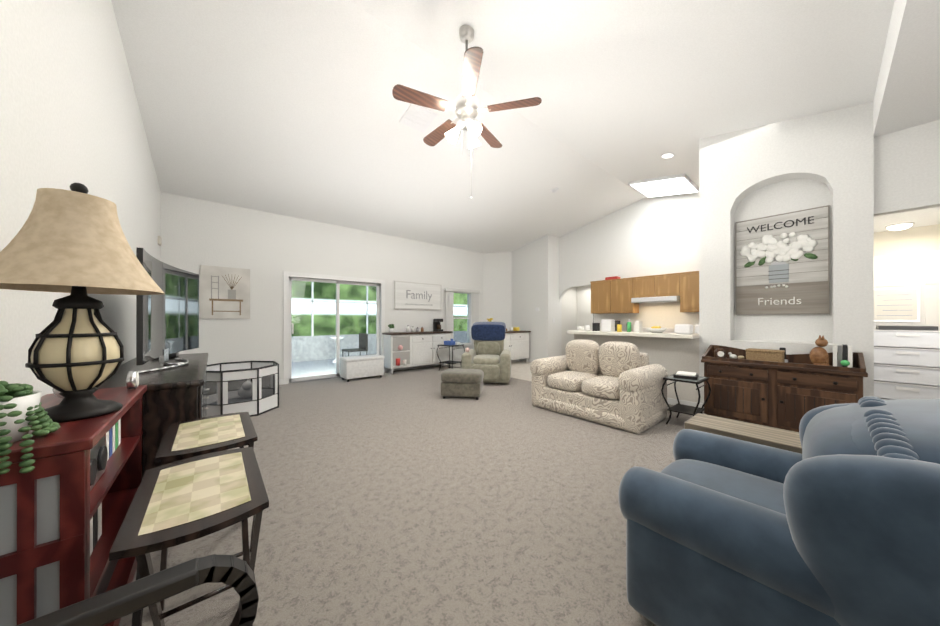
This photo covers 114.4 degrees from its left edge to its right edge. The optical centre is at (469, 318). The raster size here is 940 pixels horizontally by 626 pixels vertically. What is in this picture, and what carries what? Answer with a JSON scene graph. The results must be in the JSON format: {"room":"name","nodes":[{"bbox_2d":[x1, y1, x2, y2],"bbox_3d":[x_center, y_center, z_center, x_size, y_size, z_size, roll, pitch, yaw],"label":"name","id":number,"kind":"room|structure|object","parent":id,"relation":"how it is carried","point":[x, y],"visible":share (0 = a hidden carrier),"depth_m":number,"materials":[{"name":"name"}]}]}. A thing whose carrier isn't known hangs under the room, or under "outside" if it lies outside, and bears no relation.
{"room":"living room","nodes":[
{"label":"living room","id":0,"kind":"room"},
{"bbox_2d":[0,0,160,396],"bbox_3d":[-1.862,-0.774,1.140,0.120,4.020,9.420,0,0,-40],"label":"wall","id":1,"kind":"structure","parent":0,"point":[70,113],"depth_m":1.66,"materials":[{"name":"paint"}]},
{"bbox_2d":[158,236,161,245],"bbox_3d":[-4.586,-1.150,4.475,0.029,0.120,0.130,0,0,-40],"label":"door chime","id":2,"kind":"object","parent":1,"relation":"attached to","point":[159,241],"visible":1,"depth_m":4.44,"materials":[{"name":"beige plastic"}]},
{"bbox_2d":[161,192,482,379],"bbox_3d":[-2.225,-0.377,6.924,6.800,3.240,0.120,0,0,-40],"label":"wall","id":3,"kind":"structure","parent":0,"point":[267,249],"depth_m":5.67,"materials":[{"name":"paint"}]},
{"bbox_2d":[200,265,249,318],"bbox_3d":[-4.170,-0.439,5.174,0.670,0.880,0.032,0,0,-40],"label":"picture","id":4,"kind":"object","parent":3,"relation":"attached to","point":[224,292],"visible":1,"depth_m":5.15,"materials":[{"name":"brown paper"}]},
{"bbox_2d":[283,271,384,383],"bbox_3d":[-2.797,0.173,6.430,2.030,2.140,0.155,0,0,-40],"label":"sliding door","id":5,"kind":"structure","parent":3,"relation":"attached to","point":[288,324],"depth_m":6.26,"materials":[{"name":"white"}]},
{"bbox_2d":[394,281,441,309],"bbox_3d":[-1.281,-0.566,7.620,1.350,0.670,0.032,0,0,-40],"label":"family sign","id":6,"kind":"object","parent":3,"relation":"attached to","point":[401,300],"visible":0.94,"depth_m":7.58,"materials":[{"name":"white"}]},
{"bbox_2d":[406,290,431,301],"bbox_3d":[-1.265,-0.563,7.619,0.740,0.274,0.004,0,0,-40],"label":"family sign","id":7,"kind":"object","parent":6,"relation":"attached to","point":[407,293],"visible":1,"depth_m":7.56,"materials":[{"name":"grey"}]},
{"bbox_2d":[387,360,460,371],"bbox_3d":[-0.792,1.200,8.046,3.120,0.090,0.015,0,0,-40],"label":"baseboard","id":8,"kind":"structure","parent":3,"relation":"attached to","point":[422,366],"depth_m":7.57,"materials":[{"name":"white wood"}]},
{"bbox_2d":[444,287,480,352],"bbox_3d":[-0.194,0.056,8.479,1.310,1.780,0.070,0,0,-40],"label":"sheer curtains","id":9,"kind":"object","parent":3,"relation":"hanging from","point":[450,308],"visible":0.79,"depth_m":8.25,"materials":[{"name":"white fabric"}]},
{"bbox_2d":[454,292,471,346],"bbox_3d":[-0.259,-0.014,8.555,0.810,1.560,0.190,0,0,-40],"label":"window","id":10,"kind":"structure","parent":3,"relation":"in","point":[464,317],"depth_m":8.70,"materials":[{"name":"white"}]},
{"bbox_2d":[111,0,644,252],"bbox_3d":[-0.452,-2.378,5.860,8.370,0.919,4.200,0,0,-40],"label":"ceiling","id":11,"kind":"structure","parent":0,"point":[294,108],"depth_m":4.00,"materials":[{"name":"paint"}]},
{"bbox_2d":[399,104,437,132],"bbox_3d":[-0.666,-2.588,3.908,0.360,0.081,0.356,0,0,-40],"label":"ceiling vent","id":12,"kind":"object","parent":11,"relation":"in","point":[418,118],"visible":0.96,"depth_m":3.90,"materials":[{"name":"white plastic"}]},
{"bbox_2d":[119,365,704,625],"bbox_3d":[1.184,1.290,3.899,8.700,0.100,10.100,0,0,-40],"label":"floor carpet","id":13,"kind":"object","parent":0,"point":[410,497],"visible":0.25,"depth_m":1.92,"materials":[{"name":"grey carpet"}]},
{"bbox_2d":[0,385,146,625],"bbox_3d":[-1.567,0.796,1.168,0.330,0.880,0.975,0,0,-40],"label":"bookcase","id":14,"kind":"object","parent":13,"relation":"on","point":[65,503],"visible":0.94,"depth_m":0.88,"materials":[{"name":"red wood"}]},
{"bbox_2d":[0,381,60,473],"bbox_3d":[-1.344,0.344,0.827,0.252,0.322,0.300,0,0,-40],"label":"potted plant","id":15,"kind":"object","parent":14,"relation":"on","point":[23,413],"visible":1,"depth_m":0.86,"materials":[{"name":"green plant"}]},
{"bbox_2d":[52,388,63,397],"bbox_3d":[-1.783,0.289,1.339,0.076,0.130,0.166,0,0,-40],"label":"duck figurine","id":16,"kind":"object","parent":14,"relation":"on","point":[56,392],"visible":0.04,"depth_m":1.30,"materials":[{"name":"white ceramic"}]},
{"bbox_2d":[0,182,164,422],"bbox_3d":[-1.449,-0.074,1.122,0.450,0.857,0.450,0,0,-40],"label":"table lamp","id":17,"kind":"object","parent":14,"relation":"on","point":[74,243],"visible":0.98,"depth_m":1.06,"materials":[{"name":"beige fabric"}]},
{"bbox_2d":[126,371,138,390],"bbox_3d":[-1.698,0.310,1.526,0.032,0.089,0.090,0,0,-40],"label":"round clock","id":18,"kind":"object","parent":14,"relation":"on","point":[132,380],"visible":1,"depth_m":1.50,"materials":[{"name":"silver metal"}]},
{"bbox_2d":[17,554,258,625],"bbox_3d":[-0.589,0.735,0.329,0.658,1.000,0.800,0,0,-40],"label":"armchair","id":19,"kind":"object","parent":13,"relation":"on","point":[234,572],"visible":1,"depth_m":0.69,"materials":[{"name":"black wood"}]},
{"bbox_2d":[93,353,208,475],"bbox_3d":[-2.551,0.813,2.520,0.565,0.850,2.020,0,0,-40],"label":"tv stand","id":20,"kind":"object","parent":13,"relation":"on","point":[174,395],"visible":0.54,"depth_m":1.87,"materials":[{"name":"black wood"}]},
{"bbox_2d":[136,247,198,373],"bbox_3d":[-2.461,-0.033,2.494,0.304,0.839,1.325,0,0,-40],"label":"tv","id":21,"kind":"object","parent":20,"relation":"on","point":[167,323],"visible":0.98,"depth_m":2.48,"materials":[{"name":"black"}]},
{"bbox_2d":[158,352,178,357],"bbox_3d":[-3.105,0.367,3.087,0.180,0.040,0.280,0,0,-40],"label":"cable box","id":22,"kind":"object","parent":20,"relation":"on","point":[176,354],"visible":0.35,"depth_m":3.03,"materials":[{"name":"black plastic"}]},
{"bbox_2d":[109,447,268,625],"bbox_3d":[-0.933,0.905,1.053,0.330,0.662,0.610,0,0,-40],"label":"tray table","id":23,"kind":"object","parent":13,"relation":"on","point":[176,503],"visible":0.83,"depth_m":0.97,"materials":[{"name":"beige tile"}]},
{"bbox_2d":[155,412,257,610],"bbox_3d":[-1.341,0.906,1.566,0.350,0.662,0.601,0,0,-40],"label":"tray table","id":24,"kind":"object","parent":13,"relation":"on","point":[186,439],"visible":0.58,"depth_m":1.47,"materials":[{"name":"beige tile"}]},
{"bbox_2d":[207,361,278,416],"bbox_3d":[-3.128,0.934,4.088,0.889,0.612,0.892,0,0,-40],"label":"pen","id":25,"kind":"object","parent":13,"relation":"on","point":[251,388],"visible":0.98,"depth_m":3.82,"materials":[{"name":"white fabric"}]},
{"bbox_2d":[340,354,383,381],"bbox_3d":[-2.241,1.015,6.306,0.800,0.455,0.420,0,0,-40],"label":"ottoman","id":26,"kind":"object","parent":13,"relation":"on","point":[354,367],"visible":1,"depth_m":6.13,"materials":[{"name":"fabric"}]},
{"bbox_2d":[382,331,452,374],"bbox_3d":[-1.222,0.784,7.355,1.710,0.920,0.466,0,0,-40],"label":"sideboard","id":27,"kind":"object","parent":13,"relation":"on","point":[405,349],"visible":0.96,"depth_m":7.07,"materials":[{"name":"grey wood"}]},
{"bbox_2d":[388,324,393,332],"bbox_3d":[-1.796,0.220,6.920,0.132,0.203,0.120,0,0,-40],"label":"plant","id":28,"kind":"object","parent":27,"relation":"on","point":[391,328],"visible":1,"depth_m":6.88,"materials":[{"name":"green plant"}]},
{"bbox_2d":[406,325,411,331],"bbox_3d":[-1.472,0.239,7.194,0.097,0.165,0.097,0,0,35],"label":"canister","id":29,"kind":"object","parent":27,"relation":"on","point":[407,327],"depth_m":7.15,"materials":[{"name":"white ceramic"}]},
{"bbox_2d":[433,319,442,330],"bbox_3d":[-0.813,0.163,7.778,0.180,0.320,0.200,0,0,-40],"label":"coffee maker","id":30,"kind":"object","parent":27,"relation":"on","point":[436,325],"visible":1,"depth_m":7.74,"materials":[{"name":"black plastic"}]},
{"bbox_2d":[437,344,464,369],"bbox_3d":[-0.461,0.936,7.315,0.498,0.624,0.498,0,0,35],"label":"side table","id":31,"kind":"object","parent":13,"relation":"on","point":[449,362],"visible":0.81,"depth_m":7.25,"materials":[{"name":"black metal"}]},
{"bbox_2d":[444,339,459,344],"bbox_3d":[-0.433,0.557,7.310,0.375,0.130,0.261,0,0,-40],"label":"box","id":32,"kind":"object","parent":31,"relation":"on","point":[450,342],"visible":1,"depth_m":7.20,"materials":[{"name":"blue"}]},
{"bbox_2d":[441,368,483,399],"bbox_3d":[-0.119,1.037,4.867,0.650,0.409,0.512,0,0,8],"label":"ottoman","id":33,"kind":"object","parent":13,"relation":"on","point":[455,382],"visible":1,"depth_m":4.63,"materials":[{"name":"fabric"}]},
{"bbox_2d":[461,322,510,382],"bbox_3d":[0.356,0.638,6.112,0.939,1.149,1.050,0,0,8],"label":"recliner","id":34,"kind":"object","parent":13,"relation":"on","point":[488,355],"visible":0.94,"depth_m":5.89,"materials":[{"name":"fabric"}]},
{"bbox_2d":[530,339,667,433],"bbox_3d":[1.659,0.768,4.033,0.943,0.942,1.492,0,0,-40],"label":"loveseat","id":35,"kind":"object","parent":13,"relation":"on","point":[617,384],"visible":1,"depth_m":3.74,"materials":[{"name":"fabric"}]},
{"bbox_2d":[661,374,710,423],"bbox_3d":[2.544,0.966,3.563,0.478,0.554,0.378,0,0,-40],"label":"end table","id":36,"kind":"object","parent":13,"relation":"on","point":[679,408],"visible":0.96,"depth_m":3.54,"materials":[{"name":"black metal"}]},
{"bbox_2d":[673,371,698,379],"bbox_3d":[2.544,0.664,3.563,0.220,0.046,0.300,0,0,40],"label":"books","id":37,"kind":"object","parent":36,"relation":"on","point":[687,375],"visible":0.98,"depth_m":3.48,"materials":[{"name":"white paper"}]},
{"bbox_2d":[685,413,801,453],"bbox_3d":[1.898,0.954,1.609,0.310,0.565,1.200,0,0,-40],"label":"bench","id":38,"kind":"object","parent":13,"relation":"on","point":[783,439],"visible":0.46,"depth_m":1.82,"materials":[{"name":"brown wood"}]},
{"bbox_2d":[618,396,939,625],"bbox_3d":[1.333,0.754,1.139,0.993,0.960,1.176,0,0,-40],"label":"recliner","id":39,"kind":"object","parent":13,"relation":"on","point":[836,522],"visible":1,"depth_m":0.93,"materials":[{"name":"blue fabric"}]},
{"bbox_2d":[701,345,867,431],"bbox_3d":[3.412,0.792,3.394,0.472,0.895,1.250,0,0,-40],"label":"sideboard","id":40,"kind":"object","parent":13,"relation":"on","point":[792,391],"visible":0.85,"depth_m":3.27,"materials":[{"name":"brown wood"}]},
{"bbox_2d":[714,349,726,357],"bbox_3d":[3.087,0.435,3.742,0.140,0.125,0.070,0,0,25],"label":"mantel clock","id":41,"kind":"object","parent":40,"relation":"on","point":[720,353],"visible":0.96,"depth_m":3.72,"materials":[{"name":"brown wood"}]},
{"bbox_2d":[728,352,743,358],"bbox_3d":[3.259,0.456,3.707,0.150,0.083,0.057,0,0,32],"label":"figurines","id":42,"kind":"object","parent":40,"relation":"on","point":[731,355],"visible":0.83,"depth_m":3.70,"materials":[{"name":"white ceramic"}]},
{"bbox_2d":[745,348,784,361],"bbox_3d":[3.345,0.425,3.437,0.210,0.145,0.310,0,0,-40],"label":"wicker box","id":43,"kind":"object","parent":40,"relation":"on","point":[772,355],"visible":0.75,"depth_m":3.37,"materials":[{"name":"beige wicker"}]},
{"bbox_2d":[779,347,787,362],"bbox_3d":[3.559,0.412,3.447,0.070,0.169,0.080,0,0,-40],"label":"cordless phone","id":44,"kind":"object","parent":40,"relation":"on","point":[782,348],"visible":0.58,"depth_m":3.43,"materials":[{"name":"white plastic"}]},
{"bbox_2d":[809,335,828,365],"bbox_3d":[3.667,0.335,3.182,0.158,0.327,0.139,0,0,-40],"label":"statue","id":45,"kind":"object","parent":40,"relation":"on","point":[819,355],"visible":0.88,"depth_m":3.16,"materials":[{"name":"brown ceramic"}]},
{"bbox_2d":[833,344,852,367],"bbox_3d":[3.809,0.382,3.098,0.140,0.230,0.124,0,0,-40],"label":"books","id":46,"kind":"object","parent":40,"relation":"on","point":[845,351],"visible":0.77,"depth_m":3.06,"materials":[{"name":"white paper"}]},
{"bbox_2d":[840,360,849,365],"bbox_3d":[3.637,0.431,2.937,0.057,0.060,0.060,0,0,-40],"label":"ball","id":47,"kind":"object","parent":40,"relation":"on","point":[844,362],"visible":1,"depth_m":2.92,"materials":[{"name":"green"}]},
{"bbox_2d":[874,325,939,399],"bbox_3d":[5.351,0.664,3.725,0.406,1.150,0.570,0,0,-40],"label":"drawers","id":48,"kind":"object","parent":13,"relation":"on","point":[906,362],"visible":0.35,"depth_m":3.61,"materials":[{"name":"white wood"}]},
{"bbox_2d":[450,360,531,380],"bbox_3d":[2.576,1.241,6.427,2.650,0.004,6.840,0,0,-40],"label":"floor","id":49,"kind":"structure","parent":0,"point":[520,370],"depth_m":7.38,"materials":[{"name":"beige tile"}]},
{"bbox_2d":[504,330,530,361],"bbox_3d":[0.950,0.795,8.225,1.690,0.900,0.434,0,0,-40],"label":"buffet","id":50,"kind":"object","parent":49,"relation":"on","point":[516,344],"visible":0.54,"depth_m":8.27,"materials":[{"name":"white wood"}]},
{"bbox_2d":[506,327,519,330],"bbox_3d":[1.166,0.283,8.457,0.540,0.120,0.120,0,0,-40],"label":"canisters","id":51,"kind":"object","parent":50,"relation":"on","point":[516,328],"visible":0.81,"depth_m":8.51,"materials":[{"name":"white ceramic"}]},
{"bbox_2d":[483,252,511,330],"bbox_3d":[0.819,-0.416,9.202,0.887,3.326,0.120,0,0,-10],"label":"wall","id":52,"kind":"structure","parent":0,"point":[497,287],"depth_m":9.15,"materials":[{"name":"paint"}]},
{"bbox_2d":[512,234,561,359],"bbox_3d":[1.891,-0.545,8.980,0.640,3.583,1.460,0,0,-40],"label":"wall","id":53,"kind":"structure","parent":0,"point":[535,273],"depth_m":8.51,"materials":[{"name":"paint"}]},
{"bbox_2d":[516,358,533,361],"bbox_3d":[1.687,1.201,8.713,0.015,0.090,1.320,0,0,-40],"label":"baseboard","id":54,"kind":"structure","parent":53,"relation":"attached to","point":[529,360],"depth_m":8.75,"materials":[{"name":"white"}]},
{"bbox_2d":[561,285,593,354],"bbox_3d":[3.284,0.096,8.533,0.910,2.300,1.220,0,0,-40],"label":"wall","id":55,"kind":"structure","parent":0,"point":[576,307],"depth_m":8.93,"materials":[{"name":"white paint"}]},
{"bbox_2d":[349,0,894,197],"bbox_3d":[1.861,-2.510,3.128,8.370,0.662,2.960,0,0,-40],"label":"ceiling","id":56,"kind":"structure","parent":0,"point":[626,91],"depth_m":2.87,"materials":[{"name":"paint"}]},
{"bbox_2d":[392,25,541,199],"bbox_3d":[-0.066,-1.876,2.822,1.284,1.573,1.235,0,0,-40],"label":"ceiling fan","id":57,"kind":"object","parent":56,"relation":"hanging from","point":[466,108],"visible":1,"depth_m":2.70,"materials":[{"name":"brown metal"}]},
{"bbox_2d":[628,174,698,197],"bbox_3d":[3.838,-2.603,5.986,1.000,0.228,0.952,0,0,-40],"label":"light panel","id":58,"kind":"object","parent":56,"relation":"attached to","point":[670,185],"visible":0.93,"depth_m":5.87,"materials":[{"name":"white plastic"}]},
{"bbox_2d":[661,153,674,158],"bbox_3d":[3.083,-2.538,4.726,0.190,0.039,0.187,0,0,-40],"label":"recessed light","id":59,"kind":"object","parent":56,"relation":"in","point":[667,155],"visible":1,"depth_m":4.72,"materials":[{"name":"white plastic"}]},
{"bbox_2d":[559,192,698,332],"bbox_3d":[4.241,-0.767,6.606,0.120,4.020,5.200,0,0,-40],"label":"wall","id":60,"kind":"structure","parent":0,"point":[651,236],"depth_m":6.91,"materials":[{"name":"paint"}]},
{"bbox_2d":[590,280,609,313],"bbox_3d":[3.258,-0.521,7.399,0.336,0.790,0.500,0,0,-40],"label":"upper cabinet","id":61,"kind":"object","parent":60,"relation":"attached to","point":[600,290],"depth_m":7.28,"materials":[{"name":"brown wood"}]},
{"bbox_2d":[610,277,638,313],"bbox_3d":[3.581,-0.521,7.017,0.336,0.790,0.500,0,0,-40],"label":"upper cabinet","id":62,"kind":"object","parent":60,"relation":"attached to","point":[612,296],"depth_m":6.89,"materials":[{"name":"brown wood"}]},
{"bbox_2d":[605,275,619,279],"bbox_3d":[3.405,-0.968,7.223,0.200,0.100,0.280,0,0,-40],"label":"basket","id":63,"kind":"object","parent":62,"relation":"on","point":[612,277],"visible":0.77,"depth_m":7.14,"materials":[{"name":"red"}]},
{"bbox_2d":[634,275,653,297],"bbox_3d":[3.885,-0.687,6.659,0.336,0.460,0.440,0,0,-40],"label":"upper cabinet","id":64,"kind":"object","parent":60,"relation":"attached to","point":[643,285],"depth_m":6.55,"materials":[{"name":"brown wood"}]},
{"bbox_2d":[631,296,679,302],"bbox_3d":[3.979,-0.397,6.450,0.458,0.109,0.860,0,0,-40],"label":"range hood","id":65,"kind":"object","parent":64,"relation":"attached to","point":[657,299],"visible":0.83,"depth_m":6.26,"materials":[{"name":"white metal"}]},
{"bbox_2d":[654,273,681,296],"bbox_3d":[4.169,-0.687,6.323,0.336,0.460,0.440,0,0,-40],"label":"upper cabinet","id":66,"kind":"object","parent":60,"relation":"attached to","point":[668,284],"depth_m":6.20,"materials":[{"name":"brown wood"}]},
{"bbox_2d":[678,271,698,311],"bbox_3d":[4.499,-0.523,5.932,0.336,0.790,0.583,0,0,-40],"label":"upper cabinet","id":67,"kind":"object","parent":60,"relation":"attached to","point":[689,299],"depth_m":5.91,"materials":[{"name":"brown wood"}]},
{"bbox_2d":[615,320,698,333],"bbox_3d":[4.000,0.181,6.395,0.300,0.280,2.370,0,0,-40],"label":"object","id":68,"kind":"structure","parent":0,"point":[696,326],"depth_m":6.84,"materials":[{"name":"laminate"}]},
{"bbox_2d":[642,327,674,332],"bbox_3d":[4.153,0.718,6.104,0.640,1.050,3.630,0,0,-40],"label":"dishes","id":69,"kind":"object","parent":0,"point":[667,330],"depth_m":6.43,"materials":[{"name":"white ceramic"}]},
{"bbox_2d":[574,102,873,403],"bbox_3d":[3.103,-0.624,4.405,0.320,3.729,3.310,0,0,-40],"label":"wall","id":70,"kind":"structure","parent":0,"point":[807,162],"depth_m":3.59,"materials":[{"name":"paint"}]},
{"bbox_2d":[567,330,698,338],"bbox_3d":[2.488,0.238,4.868,0.620,0.045,1.948,0,0,-40],"label":"countertop","id":71,"kind":"structure","parent":70,"relation":"on","point":[662,334],"depth_m":4.47,"materials":[{"name":"laminate"}]},
{"bbox_2d":[577,319,692,333],"bbox_3d":[2.521,0.109,4.875,0.260,0.210,1.740,0,0,-40],"label":"kitchen items","id":72,"kind":"object","parent":71,"relation":"on","point":[608,325],"visible":1,"depth_m":4.84,"materials":[{"name":"white plastic"}]},
{"bbox_2d":[667,398,703,407],"bbox_3d":[2.975,1.195,4.295,0.015,0.090,3.310,0,0,-40],"label":"baseboard","id":73,"kind":"structure","parent":70,"relation":"attached to","point":[671,401],"depth_m":4.26,"materials":[{"name":"white"}]},
{"bbox_2d":[735,205,829,314],"bbox_3d":[3.769,-0.661,3.698,0.052,1.224,0.804,0,0,-40],"label":"welcome sign","id":74,"kind":"object","parent":70,"relation":"attached to","point":[786,263],"visible":1,"depth_m":3.65,"materials":[{"name":"beige wood"}]},
{"bbox_2d":[758,297,800,304],"bbox_3d":[3.763,-0.215,3.690,0.004,0.090,0.370,0,0,-40],"label":"sign","id":75,"kind":"object","parent":74,"relation":"attached to","point":[793,299],"visible":1,"depth_m":3.67,"materials":[{"name":"white"}]},
{"bbox_2d":[747,216,813,232],"bbox_3d":[3.761,-1.135,3.694,0.004,0.084,0.578,0,0,-40],"label":"welcome sign","id":76,"kind":"object","parent":74,"relation":"attached to","point":[804,219],"visible":1,"depth_m":3.65,"materials":[{"name":"grey"}]},
{"bbox_2d":[873,120,939,216],"bbox_3d":[4.905,-0.322,2.229,0.120,3.120,2.340,0,0,-40],"label":"wall","id":77,"kind":"structure","parent":0,"point":[906,169],"depth_m":2.93,"materials":[{"name":"paint"}]},
{"bbox_2d":[873,0,939,137],"bbox_3d":[2.704,-2.064,0.290,5.990,0.438,2.460,0,0,-40],"label":"wall","id":78,"kind":"structure","parent":0,"point":[907,94],"depth_m":2.29,"materials":[{"name":"paint"}]},
{"bbox_2d":[874,224,939,256],"bbox_3d":[6.077,-0.010,3.909,0.120,2.500,1.330,0,0,-40],"label":"wall","id":79,"kind":"structure","parent":0,"point":[915,240],"depth_m":4.06,"materials":[{"name":"beige paint"}]},
{"bbox_2d":[874,286,919,321],"bbox_3d":[5.747,-0.190,4.114,0.018,0.460,0.410,0,0,-40],"label":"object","id":80,"kind":"structure","parent":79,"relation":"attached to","point":[899,304],"depth_m":4.08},
{"bbox_2d":[874,250,939,329],"bbox_3d":[5.895,0.185,3.993,0.046,2.110,0.955,0,0,-40],"label":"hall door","id":81,"kind":"structure","parent":79,"relation":"in","point":[921,270],"depth_m":3.98,"materials":[{"name":"white"}]},
{"bbox_2d":[874,206,939,232],"bbox_3d":[5.331,-1.261,3.259,1.860,0.100,1.360,0,0,-40],"label":"ceiling","id":82,"kind":"structure","parent":0,"point":[925,217],"depth_m":3.66,"materials":[{"name":"paint"}]},
{"bbox_2d":[885,222,914,230],"bbox_3d":[5.542,-1.177,3.909,0.224,0.064,0.221,0,0,-40],"label":"hall light","id":83,"kind":"object","parent":82,"relation":"attached to","point":[899,226],"visible":1,"depth_m":3.86,"materials":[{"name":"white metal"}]},
{"label":"outside","id":84,"kind":"structure","parent":0,"visible":0},
{"bbox_2d":[292,359,335,377],"bbox_3d":[-4.742,1.318,10.825,10.000,0.100,9.070,0,0,-40],"label":"lanai","id":85,"kind":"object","parent":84,"point":[311,366],"depth_m":7.68,"materials":[{"name":"concrete"}]},
{"bbox_2d":[329,336,344,362],"bbox_3d":[-3.840,0.896,8.753,0.420,0.740,0.409,0,0,-40],"label":"birdbath","id":86,"kind":"object","parent":85,"relation":"on","point":[333,338],"depth_m":8.64,"materials":[{"name":"white ceramic"}]},
{"bbox_2d":[342,333,367,356],"bbox_3d":[-3.021,0.830,7.940,0.500,0.870,0.500,0,0,-40],"label":"patio chair","id":87,"kind":"object","parent":85,"relation":"on","point":[360,348],"depth_m":7.91,"materials":[{"name":"black metal"}]},
{"bbox_2d":[292,282,466,361],"bbox_3d":[-3.990,-0.243,9.937,10.000,3.020,0.200,0,0,-40],"label":"wall","id":88,"kind":"structure","parent":85,"relation":"on","point":[353,342],"depth_m":9.43,"materials":[{"name":"paint"}]},
{"bbox_2d":[292,280,466,335],"bbox_3d":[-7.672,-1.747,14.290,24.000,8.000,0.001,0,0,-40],"label":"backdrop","id":89,"kind":"structure","parent":84,"point":[347,329],"depth_m":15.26,"materials":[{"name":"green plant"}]}
]}

